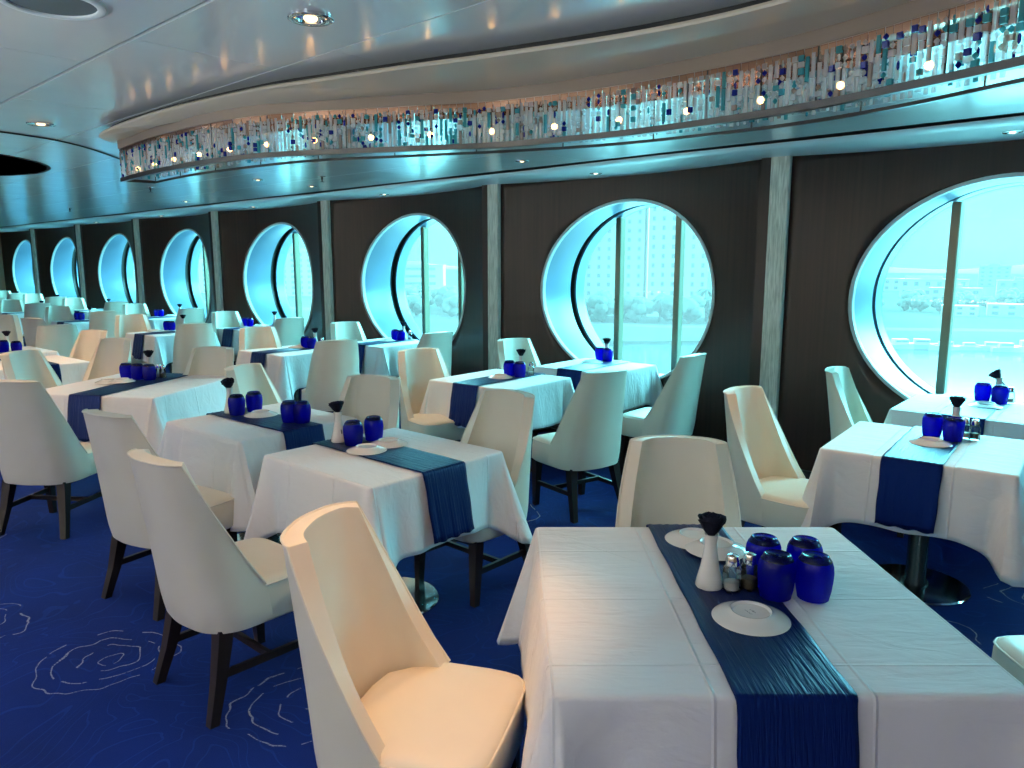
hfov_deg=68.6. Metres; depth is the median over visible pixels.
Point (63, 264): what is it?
window
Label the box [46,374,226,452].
tablecloth
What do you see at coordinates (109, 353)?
dining chair
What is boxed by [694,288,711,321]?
palm tree
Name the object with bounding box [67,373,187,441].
table runner
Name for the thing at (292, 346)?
plate
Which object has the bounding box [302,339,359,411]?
dining chair
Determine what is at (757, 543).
tumbler
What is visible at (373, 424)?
tumbler
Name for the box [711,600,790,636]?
plate
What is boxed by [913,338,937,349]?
motorboat
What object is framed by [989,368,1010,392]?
rose
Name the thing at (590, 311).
tree
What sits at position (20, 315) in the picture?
tablecloth
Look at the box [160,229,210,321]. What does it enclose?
window
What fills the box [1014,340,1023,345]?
motorboat
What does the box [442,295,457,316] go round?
tree
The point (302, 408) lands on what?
tumbler
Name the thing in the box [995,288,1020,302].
tree
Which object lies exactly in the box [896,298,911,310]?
tree
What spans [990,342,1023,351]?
motorboat
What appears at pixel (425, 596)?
dining table
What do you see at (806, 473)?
baseboard
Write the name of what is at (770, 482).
dining chair
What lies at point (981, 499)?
tablecloth
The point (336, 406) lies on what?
rose
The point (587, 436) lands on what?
dining chair
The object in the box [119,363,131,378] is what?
tumbler
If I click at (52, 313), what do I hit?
dining chair
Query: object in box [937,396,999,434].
table runner
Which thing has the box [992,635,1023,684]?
dining chair
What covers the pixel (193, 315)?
dining chair
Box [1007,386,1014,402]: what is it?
salt shaker
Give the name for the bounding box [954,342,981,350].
motorboat
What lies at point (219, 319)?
dining chair
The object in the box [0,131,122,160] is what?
trim
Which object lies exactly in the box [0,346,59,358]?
tablecloth
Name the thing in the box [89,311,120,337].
dining chair
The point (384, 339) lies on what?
plate
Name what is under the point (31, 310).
dining chair
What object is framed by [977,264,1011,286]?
building
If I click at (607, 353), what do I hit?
tumbler
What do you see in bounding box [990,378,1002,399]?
bud vase
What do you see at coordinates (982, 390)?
tumbler
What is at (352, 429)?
tumbler
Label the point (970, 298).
tree
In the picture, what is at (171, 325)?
tumbler
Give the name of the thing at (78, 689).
floor
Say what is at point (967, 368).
sea
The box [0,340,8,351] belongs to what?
tumbler
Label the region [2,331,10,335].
rose
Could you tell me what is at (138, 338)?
table runner
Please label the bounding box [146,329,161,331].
plate
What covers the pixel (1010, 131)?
recessed light
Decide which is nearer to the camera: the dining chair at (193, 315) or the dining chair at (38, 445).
the dining chair at (38, 445)
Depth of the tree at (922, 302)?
398.81 m
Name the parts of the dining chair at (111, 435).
leg, backrest, leg, seat, leg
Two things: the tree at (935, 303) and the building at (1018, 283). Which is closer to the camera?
the tree at (935, 303)
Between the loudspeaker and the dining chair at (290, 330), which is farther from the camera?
the dining chair at (290, 330)
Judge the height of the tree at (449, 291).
14.720 m
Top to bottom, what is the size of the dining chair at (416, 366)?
0.979 m
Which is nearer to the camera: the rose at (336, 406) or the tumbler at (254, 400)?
the rose at (336, 406)
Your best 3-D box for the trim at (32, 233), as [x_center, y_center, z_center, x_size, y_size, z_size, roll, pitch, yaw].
[-11.084,-2.404,17.566,0.210,2.450,0.122,8,12,42]
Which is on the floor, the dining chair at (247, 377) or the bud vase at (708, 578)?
the dining chair at (247, 377)
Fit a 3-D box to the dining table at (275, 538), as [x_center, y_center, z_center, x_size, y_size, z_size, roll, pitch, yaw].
[-1.452,0.579,4.427,0.758,0.745,0.758,7,12,39]
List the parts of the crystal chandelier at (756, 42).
rail, hanger rod, hanger rod, hanger rod, bulb stem, hanger rod, hanger rod, bulb stem, hanger rod, bulb stem, moulding, hanger rod, rail, rail, hanger rod, bulb stem, hanger rod, bulb stem, hanger rod, hanger rod, bulb, bulb stem, hanger rod, bulb, bulb stem, hanger rod, bulb, bulb stem, hanger rod, hanger rod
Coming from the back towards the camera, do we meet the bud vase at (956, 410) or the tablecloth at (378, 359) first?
the tablecloth at (378, 359)
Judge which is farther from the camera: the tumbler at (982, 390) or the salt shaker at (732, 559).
the tumbler at (982, 390)
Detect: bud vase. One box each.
[4,336,10,350]
[146,357,151,363]
[224,387,232,413]
[331,411,343,442]
[695,532,722,590]
[952,406,960,416]
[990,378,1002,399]
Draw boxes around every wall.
[0,139,1023,470]
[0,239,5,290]
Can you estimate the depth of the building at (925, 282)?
572.80 m
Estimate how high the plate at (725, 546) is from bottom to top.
0.024 m
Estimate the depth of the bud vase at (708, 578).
2.07 m
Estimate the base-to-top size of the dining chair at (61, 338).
0.979 m
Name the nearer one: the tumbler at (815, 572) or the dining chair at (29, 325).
the tumbler at (815, 572)
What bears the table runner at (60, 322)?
on the tablecloth at (84, 325)
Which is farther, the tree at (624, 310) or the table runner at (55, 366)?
the tree at (624, 310)
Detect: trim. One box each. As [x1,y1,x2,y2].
[0,116,1023,231]
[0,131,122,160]
[30,229,40,293]
[75,224,86,304]
[133,219,144,302]
[211,211,223,310]
[320,200,333,339]
[487,184,500,369]
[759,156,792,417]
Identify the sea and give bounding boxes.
[604,343,1023,402]
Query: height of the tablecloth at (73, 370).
0.444 m
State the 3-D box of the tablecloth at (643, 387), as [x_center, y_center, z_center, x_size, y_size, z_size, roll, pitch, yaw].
[0.741,0.054,6.705,1.102,0.444,1.121,8,12,40]
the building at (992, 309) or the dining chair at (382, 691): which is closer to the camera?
the dining chair at (382, 691)
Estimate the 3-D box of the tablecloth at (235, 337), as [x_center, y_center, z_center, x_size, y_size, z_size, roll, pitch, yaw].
[-3.646,-0.581,10.645,1.101,0.444,1.083,8,12,40]
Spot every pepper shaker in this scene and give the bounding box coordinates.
[159,364,165,377]
[741,551,757,591]
[968,419,980,440]
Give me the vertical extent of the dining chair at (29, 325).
0.979 m
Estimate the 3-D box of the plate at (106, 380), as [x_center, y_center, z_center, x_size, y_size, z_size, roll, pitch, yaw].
[-3.058,-0.026,5.689,0.194,0.024,0.194,8,12,42]
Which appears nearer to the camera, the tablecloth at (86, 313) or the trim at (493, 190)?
the trim at (493, 190)
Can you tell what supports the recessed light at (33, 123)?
in the ceiling
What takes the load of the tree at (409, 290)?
on the land
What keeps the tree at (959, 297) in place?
on the land
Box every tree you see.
[405,284,430,290]
[405,288,421,295]
[406,292,430,314]
[429,289,434,304]
[431,289,441,307]
[435,285,457,304]
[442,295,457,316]
[585,297,593,315]
[587,294,613,321]
[590,290,611,298]
[613,299,627,320]
[624,294,654,322]
[652,298,662,321]
[653,293,667,320]
[661,295,691,319]
[670,295,705,322]
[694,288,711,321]
[704,296,711,318]
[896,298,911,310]
[900,289,925,309]
[911,295,929,311]
[931,298,940,311]
[939,292,964,304]
[960,291,978,304]
[979,296,997,308]
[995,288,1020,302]
[997,293,1023,303]
[1017,292,1023,302]
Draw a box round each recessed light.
[26,121,55,126]
[287,10,333,26]
[515,160,528,162]
[1002,130,1023,133]
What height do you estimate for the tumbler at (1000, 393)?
0.120 m
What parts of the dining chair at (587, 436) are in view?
leg, seat, leg, leg, backrest, leg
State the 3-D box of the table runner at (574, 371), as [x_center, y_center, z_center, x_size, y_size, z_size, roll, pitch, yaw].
[0.747,-0.018,6.694,0.259,0.314,0.942,8,12,40]
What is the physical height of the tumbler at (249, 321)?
0.120 m
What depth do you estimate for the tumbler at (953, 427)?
3.78 m
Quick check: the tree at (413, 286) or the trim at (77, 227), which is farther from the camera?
the tree at (413, 286)
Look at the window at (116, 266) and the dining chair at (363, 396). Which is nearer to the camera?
the dining chair at (363, 396)
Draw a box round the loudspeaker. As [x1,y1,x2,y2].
[0,0,106,20]
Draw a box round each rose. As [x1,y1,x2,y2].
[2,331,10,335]
[143,350,153,356]
[220,377,233,387]
[328,400,343,433]
[516,349,525,355]
[603,338,610,343]
[698,511,726,535]
[949,396,965,406]
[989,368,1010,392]
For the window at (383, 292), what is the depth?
9.50 m
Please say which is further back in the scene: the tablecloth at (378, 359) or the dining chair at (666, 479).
the tablecloth at (378, 359)
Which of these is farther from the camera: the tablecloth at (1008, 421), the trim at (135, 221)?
the trim at (135, 221)
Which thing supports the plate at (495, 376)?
on the table runner at (464, 393)
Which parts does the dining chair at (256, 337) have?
backrest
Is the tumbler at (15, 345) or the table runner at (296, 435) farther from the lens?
the tumbler at (15, 345)
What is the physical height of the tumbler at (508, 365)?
0.120 m
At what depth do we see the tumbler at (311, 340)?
7.93 m
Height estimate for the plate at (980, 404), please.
0.024 m
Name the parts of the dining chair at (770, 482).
backrest, seat, leg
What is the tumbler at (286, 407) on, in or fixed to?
on the table runner at (296, 435)
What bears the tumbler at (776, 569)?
on the table runner at (795, 709)
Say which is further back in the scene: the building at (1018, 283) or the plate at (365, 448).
the building at (1018, 283)
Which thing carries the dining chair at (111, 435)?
on the floor
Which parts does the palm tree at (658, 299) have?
frond crown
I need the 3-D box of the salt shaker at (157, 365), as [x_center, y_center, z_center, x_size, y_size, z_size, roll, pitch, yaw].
[-2.795,-0.106,5.931,0.049,0.106,0.049,-4,10,-25]
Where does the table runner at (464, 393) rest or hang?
on the tablecloth at (553, 394)
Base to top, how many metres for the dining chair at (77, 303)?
0.979 m
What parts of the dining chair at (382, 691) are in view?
backrest, seat, leg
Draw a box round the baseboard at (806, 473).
[546,424,811,478]
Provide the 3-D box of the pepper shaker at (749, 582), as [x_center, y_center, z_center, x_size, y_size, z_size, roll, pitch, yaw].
[0.657,0.516,2.074,0.049,0.106,0.049,-4,10,-25]
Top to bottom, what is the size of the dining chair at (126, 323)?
0.979 m
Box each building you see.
[198,259,204,292]
[285,249,311,295]
[405,261,445,289]
[585,207,649,315]
[647,206,707,316]
[883,276,920,290]
[899,276,969,296]
[929,284,983,301]
[940,304,978,316]
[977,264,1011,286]
[986,303,1023,316]
[995,277,1023,294]
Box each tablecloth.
[0,312,23,334]
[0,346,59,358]
[0,355,88,384]
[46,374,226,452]
[51,319,88,332]
[79,309,102,318]
[125,329,220,372]
[148,315,176,329]
[157,403,356,531]
[217,324,264,362]
[236,344,313,400]
[244,428,531,566]
[358,338,419,376]
[419,369,574,429]
[497,527,1023,767]
[534,358,662,411]
[801,421,1023,586]
[884,393,1023,439]
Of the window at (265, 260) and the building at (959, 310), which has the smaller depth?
the window at (265, 260)
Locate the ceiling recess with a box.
[0,154,50,175]
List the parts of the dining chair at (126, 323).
backrest, seat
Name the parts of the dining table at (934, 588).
plate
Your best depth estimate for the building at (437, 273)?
501.69 m
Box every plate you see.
[95,378,114,383]
[108,378,135,383]
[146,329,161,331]
[244,409,277,417]
[288,345,303,347]
[346,443,386,454]
[371,437,407,447]
[379,338,395,341]
[488,374,512,378]
[582,359,602,363]
[665,527,720,548]
[685,536,745,560]
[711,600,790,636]
[909,436,952,447]
[968,401,1003,408]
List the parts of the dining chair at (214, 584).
leg, backrest, leg, leg, seat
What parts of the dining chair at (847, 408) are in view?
backrest, leg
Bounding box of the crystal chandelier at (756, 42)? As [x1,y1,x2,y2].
[99,0,1023,183]
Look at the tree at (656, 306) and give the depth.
336.28 m
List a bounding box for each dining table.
[237,531,281,544]
[296,388,300,400]
[396,566,438,614]
[879,534,970,606]
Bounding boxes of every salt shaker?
[156,364,161,377]
[528,362,533,374]
[722,553,741,593]
[963,418,970,438]
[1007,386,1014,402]
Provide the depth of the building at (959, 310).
366.33 m
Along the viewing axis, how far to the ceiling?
3.54 m
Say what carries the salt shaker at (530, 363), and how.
on the table runner at (464, 393)
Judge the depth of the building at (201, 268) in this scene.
647.33 m
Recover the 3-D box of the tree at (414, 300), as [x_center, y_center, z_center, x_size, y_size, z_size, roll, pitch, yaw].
[-47.947,-39.985,372.878,14.300,11.736,13.950,3,10,19]
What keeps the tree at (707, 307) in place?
on the land
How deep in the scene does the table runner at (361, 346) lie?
8.32 m
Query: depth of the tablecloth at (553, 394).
5.78 m
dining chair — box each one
[0,291,10,298]
[0,299,25,344]
[0,314,23,346]
[0,350,62,388]
[0,379,105,539]
[6,293,26,299]
[20,318,46,346]
[22,293,44,337]
[24,303,50,318]
[35,324,78,356]
[44,296,66,305]
[44,306,74,324]
[62,298,87,309]
[69,330,107,361]
[82,338,131,380]
[82,409,236,620]
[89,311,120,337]
[103,301,128,314]
[114,314,150,364]
[122,303,150,316]
[127,448,298,729]
[172,323,215,372]
[175,308,204,328]
[183,346,233,376]
[211,311,243,361]
[224,363,281,406]
[239,326,295,400]
[273,317,303,345]
[280,501,524,767]
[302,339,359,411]
[330,321,366,374]
[333,375,399,433]
[398,331,452,413]
[398,348,464,441]
[414,388,534,607]
[497,338,556,441]
[532,369,627,522]
[615,435,741,526]
[619,353,706,474]
[723,385,841,533]
[825,366,903,537]
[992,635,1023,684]
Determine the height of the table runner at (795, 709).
0.314 m
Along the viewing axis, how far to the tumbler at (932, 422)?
3.88 m
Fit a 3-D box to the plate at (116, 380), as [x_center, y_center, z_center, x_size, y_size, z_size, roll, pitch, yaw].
[-2.955,-0.030,5.674,0.194,0.024,0.194,8,12,42]
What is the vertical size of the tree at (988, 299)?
8.199 m
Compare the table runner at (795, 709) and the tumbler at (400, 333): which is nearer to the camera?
the table runner at (795, 709)
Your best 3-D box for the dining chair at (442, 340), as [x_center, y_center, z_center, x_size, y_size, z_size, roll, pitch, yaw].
[-0.881,-0.063,7.678,0.502,0.979,0.593,-8,12,-41]
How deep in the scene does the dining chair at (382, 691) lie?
1.99 m
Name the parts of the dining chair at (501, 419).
leg, leg, seat, backrest, leg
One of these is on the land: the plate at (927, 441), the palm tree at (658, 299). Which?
the palm tree at (658, 299)
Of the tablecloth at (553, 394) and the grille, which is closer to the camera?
the grille
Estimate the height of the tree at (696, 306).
12.223 m
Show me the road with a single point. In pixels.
(303, 308)
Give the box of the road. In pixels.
[204,301,1023,331]
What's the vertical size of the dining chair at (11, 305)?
0.979 m
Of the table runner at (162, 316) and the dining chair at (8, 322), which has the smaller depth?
the dining chair at (8, 322)
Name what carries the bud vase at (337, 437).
on the table runner at (445, 478)
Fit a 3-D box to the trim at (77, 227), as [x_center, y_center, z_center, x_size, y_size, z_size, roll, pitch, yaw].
[-8.903,-2.087,15.605,0.210,2.450,0.122,8,12,42]
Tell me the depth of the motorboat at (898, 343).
234.02 m
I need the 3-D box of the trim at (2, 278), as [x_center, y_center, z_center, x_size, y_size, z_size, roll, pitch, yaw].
[-17.018,-2.054,15.303,0.150,2.480,12.900,8,12,42]
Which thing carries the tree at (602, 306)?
on the land
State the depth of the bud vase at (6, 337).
7.69 m
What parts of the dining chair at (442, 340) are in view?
backrest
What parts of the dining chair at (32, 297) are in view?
backrest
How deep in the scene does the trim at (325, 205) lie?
9.58 m
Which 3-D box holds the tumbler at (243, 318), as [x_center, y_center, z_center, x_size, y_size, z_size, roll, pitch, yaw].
[-3.830,-0.897,10.788,0.100,0.120,0.100,5,11,30]
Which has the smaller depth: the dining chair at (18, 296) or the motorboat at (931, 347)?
the dining chair at (18, 296)
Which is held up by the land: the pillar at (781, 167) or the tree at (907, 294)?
the tree at (907, 294)
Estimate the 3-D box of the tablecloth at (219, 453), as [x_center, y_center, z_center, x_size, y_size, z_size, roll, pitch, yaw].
[-1.442,0.427,4.394,1.059,0.444,1.071,7,12,39]
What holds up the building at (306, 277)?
on the land
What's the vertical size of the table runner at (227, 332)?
0.314 m
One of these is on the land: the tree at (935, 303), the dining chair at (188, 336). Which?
the tree at (935, 303)
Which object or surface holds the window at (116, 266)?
in the wall at (840, 202)
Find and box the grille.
[8,0,96,15]
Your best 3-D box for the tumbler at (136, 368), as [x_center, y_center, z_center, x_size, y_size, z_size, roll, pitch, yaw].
[-2.913,-0.099,5.839,0.100,0.120,0.100,2,9,10]
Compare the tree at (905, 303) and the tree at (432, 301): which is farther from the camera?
the tree at (432, 301)
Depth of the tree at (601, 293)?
342.12 m
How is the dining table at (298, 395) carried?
on the floor
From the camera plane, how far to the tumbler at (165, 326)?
10.07 m
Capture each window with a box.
[12,239,34,293]
[50,237,79,297]
[98,233,136,303]
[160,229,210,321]
[243,222,312,330]
[361,213,465,340]
[540,198,714,378]
[848,172,1023,399]
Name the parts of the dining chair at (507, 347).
backrest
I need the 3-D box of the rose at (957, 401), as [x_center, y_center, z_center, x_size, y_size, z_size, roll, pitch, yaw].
[2.318,0.147,3.914,0.077,0.168,0.078,6,11,32]
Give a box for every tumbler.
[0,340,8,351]
[10,341,21,350]
[74,312,78,319]
[78,312,84,319]
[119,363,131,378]
[130,363,142,379]
[142,364,155,379]
[158,309,163,315]
[163,321,167,329]
[167,321,175,329]
[228,394,244,415]
[242,317,247,325]
[245,391,262,411]
[246,318,253,325]
[280,400,294,422]
[293,400,310,423]
[300,336,308,347]
[307,336,315,347]
[343,419,362,445]
[364,415,382,440]
[391,329,397,339]
[397,330,404,340]
[503,360,514,375]
[513,361,525,376]
[595,347,603,359]
[602,348,612,361]
[745,533,781,574]
[757,549,795,601]
[786,535,822,563]
[795,550,834,603]
[922,412,943,436]
[942,416,964,441]
[974,381,991,400]
[991,384,1009,404]
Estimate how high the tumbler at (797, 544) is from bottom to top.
0.120 m
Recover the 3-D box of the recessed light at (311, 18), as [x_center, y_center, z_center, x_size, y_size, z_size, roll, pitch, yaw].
[-0.669,-1.211,2.491,0.150,0.016,0.150,8,12,42]
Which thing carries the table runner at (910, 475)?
on the tablecloth at (981, 499)
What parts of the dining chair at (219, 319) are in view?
backrest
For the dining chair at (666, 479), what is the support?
on the floor
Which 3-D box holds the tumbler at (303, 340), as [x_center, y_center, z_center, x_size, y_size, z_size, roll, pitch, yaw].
[-2.209,-0.450,8.019,0.100,0.120,0.100,-6,11,-31]
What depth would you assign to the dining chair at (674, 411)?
5.62 m
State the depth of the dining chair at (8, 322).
9.93 m
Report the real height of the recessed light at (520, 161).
0.016 m
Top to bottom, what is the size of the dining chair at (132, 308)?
0.979 m
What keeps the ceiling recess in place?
attached to the ceiling
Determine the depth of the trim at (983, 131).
6.00 m
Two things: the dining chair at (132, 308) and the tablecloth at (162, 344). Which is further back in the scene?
the dining chair at (132, 308)
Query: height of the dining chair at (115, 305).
0.979 m
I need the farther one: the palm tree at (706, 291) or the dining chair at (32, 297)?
the palm tree at (706, 291)
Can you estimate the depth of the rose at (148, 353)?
5.96 m
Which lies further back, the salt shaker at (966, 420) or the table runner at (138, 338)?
the table runner at (138, 338)
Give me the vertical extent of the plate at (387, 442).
0.024 m
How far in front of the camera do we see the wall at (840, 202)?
6.23 m
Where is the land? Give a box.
[134,269,1023,344]
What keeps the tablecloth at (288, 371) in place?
on the dining table at (298, 395)
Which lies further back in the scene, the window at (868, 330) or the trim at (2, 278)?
the trim at (2, 278)
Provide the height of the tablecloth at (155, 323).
0.444 m
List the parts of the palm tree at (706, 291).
frond crown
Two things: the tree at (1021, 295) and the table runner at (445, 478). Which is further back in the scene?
the tree at (1021, 295)
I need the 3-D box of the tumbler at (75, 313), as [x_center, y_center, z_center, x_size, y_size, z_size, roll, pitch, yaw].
[-6.935,-1.087,11.968,0.100,0.120,0.100,1,9,9]
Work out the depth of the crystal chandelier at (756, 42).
2.89 m
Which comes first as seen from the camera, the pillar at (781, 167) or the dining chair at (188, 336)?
the pillar at (781, 167)
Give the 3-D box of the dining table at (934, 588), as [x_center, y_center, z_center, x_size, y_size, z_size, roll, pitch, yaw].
[2.087,0.675,3.829,0.808,0.745,0.808,7,11,37]
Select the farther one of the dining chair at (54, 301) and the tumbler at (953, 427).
the dining chair at (54, 301)
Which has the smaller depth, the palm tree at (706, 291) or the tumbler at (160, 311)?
the tumbler at (160, 311)
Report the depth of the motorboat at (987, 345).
230.93 m
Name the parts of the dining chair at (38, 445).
leg, backrest, leg, leg, seat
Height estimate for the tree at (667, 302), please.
12.388 m
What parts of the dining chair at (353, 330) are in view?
backrest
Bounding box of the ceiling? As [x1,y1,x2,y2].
[0,0,1023,227]
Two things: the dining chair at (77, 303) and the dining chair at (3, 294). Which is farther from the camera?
the dining chair at (3, 294)
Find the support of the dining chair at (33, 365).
on the floor
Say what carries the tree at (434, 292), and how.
on the land
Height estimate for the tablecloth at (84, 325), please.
0.444 m
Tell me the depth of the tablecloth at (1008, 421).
4.62 m
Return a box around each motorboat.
[891,338,915,348]
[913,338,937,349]
[929,341,959,350]
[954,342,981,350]
[976,342,997,350]
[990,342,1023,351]
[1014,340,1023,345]
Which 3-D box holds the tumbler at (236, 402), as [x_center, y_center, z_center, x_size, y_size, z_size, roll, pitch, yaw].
[-1.640,0.123,4.468,0.100,0.120,0.100,6,11,32]
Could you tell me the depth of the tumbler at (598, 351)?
6.95 m
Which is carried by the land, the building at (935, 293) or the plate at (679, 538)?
the building at (935, 293)
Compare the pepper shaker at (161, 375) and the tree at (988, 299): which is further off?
the tree at (988, 299)
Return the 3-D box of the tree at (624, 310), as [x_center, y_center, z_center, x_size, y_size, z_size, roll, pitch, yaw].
[50.096,-33.307,334.518,10.607,10.765,10.347,9,12,43]
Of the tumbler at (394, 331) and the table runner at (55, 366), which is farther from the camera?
the tumbler at (394, 331)
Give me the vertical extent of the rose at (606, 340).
0.168 m
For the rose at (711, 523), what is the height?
0.168 m
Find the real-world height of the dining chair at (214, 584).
0.979 m
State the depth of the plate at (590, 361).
6.78 m
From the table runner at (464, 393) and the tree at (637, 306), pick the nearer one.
the table runner at (464, 393)
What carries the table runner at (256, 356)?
on the tablecloth at (288, 371)
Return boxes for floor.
[0,337,1023,767]
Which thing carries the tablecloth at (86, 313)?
on the dining table
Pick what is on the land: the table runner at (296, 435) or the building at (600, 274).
the building at (600, 274)
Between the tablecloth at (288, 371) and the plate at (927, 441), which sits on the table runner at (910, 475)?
the plate at (927, 441)
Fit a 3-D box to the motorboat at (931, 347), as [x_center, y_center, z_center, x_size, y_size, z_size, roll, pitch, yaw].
[133.263,-11.753,231.730,8.961,2.688,2.987,0,9,-1]
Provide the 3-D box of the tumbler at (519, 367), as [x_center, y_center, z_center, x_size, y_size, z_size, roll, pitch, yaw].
[0.061,-0.117,5.953,0.100,0.120,0.100,-1,9,-4]
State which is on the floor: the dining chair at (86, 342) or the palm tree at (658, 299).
the dining chair at (86, 342)
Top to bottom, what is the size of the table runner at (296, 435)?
0.314 m
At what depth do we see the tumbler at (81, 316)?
11.88 m
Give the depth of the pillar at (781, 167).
5.68 m
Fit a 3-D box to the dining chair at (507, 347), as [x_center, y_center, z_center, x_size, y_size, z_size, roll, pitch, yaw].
[0.150,0.100,6.665,0.502,0.979,0.593,-7,12,-37]
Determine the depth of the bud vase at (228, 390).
4.50 m
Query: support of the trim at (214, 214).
attached to the wall at (840, 202)
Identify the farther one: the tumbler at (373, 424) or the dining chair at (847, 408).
the dining chair at (847, 408)
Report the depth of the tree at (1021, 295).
384.28 m
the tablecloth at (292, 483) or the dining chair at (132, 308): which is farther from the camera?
the dining chair at (132, 308)
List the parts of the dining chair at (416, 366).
backrest, seat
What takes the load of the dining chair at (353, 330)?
on the floor
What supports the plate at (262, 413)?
on the table runner at (296, 435)
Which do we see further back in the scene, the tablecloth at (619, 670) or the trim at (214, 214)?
the trim at (214, 214)
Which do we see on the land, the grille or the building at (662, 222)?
the building at (662, 222)
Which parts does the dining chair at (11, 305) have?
backrest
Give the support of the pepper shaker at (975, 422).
on the tablecloth at (981, 499)
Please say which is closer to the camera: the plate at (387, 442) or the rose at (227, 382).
the plate at (387, 442)
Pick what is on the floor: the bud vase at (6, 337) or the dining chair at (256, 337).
the dining chair at (256, 337)
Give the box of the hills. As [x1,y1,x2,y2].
[429,263,1023,273]
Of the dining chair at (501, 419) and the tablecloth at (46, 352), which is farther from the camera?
the tablecloth at (46, 352)
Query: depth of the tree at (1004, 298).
398.71 m
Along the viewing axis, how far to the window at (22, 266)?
19.29 m
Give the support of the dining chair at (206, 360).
on the floor
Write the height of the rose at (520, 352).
0.168 m
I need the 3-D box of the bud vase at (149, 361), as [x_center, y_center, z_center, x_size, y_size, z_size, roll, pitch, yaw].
[-2.896,-0.140,5.993,0.077,0.154,0.077,8,12,42]
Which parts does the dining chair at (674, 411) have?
leg, seat, backrest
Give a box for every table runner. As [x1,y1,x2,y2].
[0,359,61,381]
[57,320,88,323]
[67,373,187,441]
[132,331,174,359]
[148,316,175,318]
[206,407,324,449]
[221,325,272,346]
[250,348,313,367]
[311,437,474,543]
[358,339,417,373]
[449,371,544,427]
[556,360,630,390]
[646,524,859,767]
[874,426,959,533]
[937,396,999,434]
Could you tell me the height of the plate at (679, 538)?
0.024 m
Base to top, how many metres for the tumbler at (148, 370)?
0.120 m
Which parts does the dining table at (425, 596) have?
plate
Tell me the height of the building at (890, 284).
14.000 m
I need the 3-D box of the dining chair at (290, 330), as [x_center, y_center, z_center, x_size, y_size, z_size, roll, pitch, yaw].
[-2.928,-0.380,9.639,0.502,0.979,0.593,-8,12,-41]

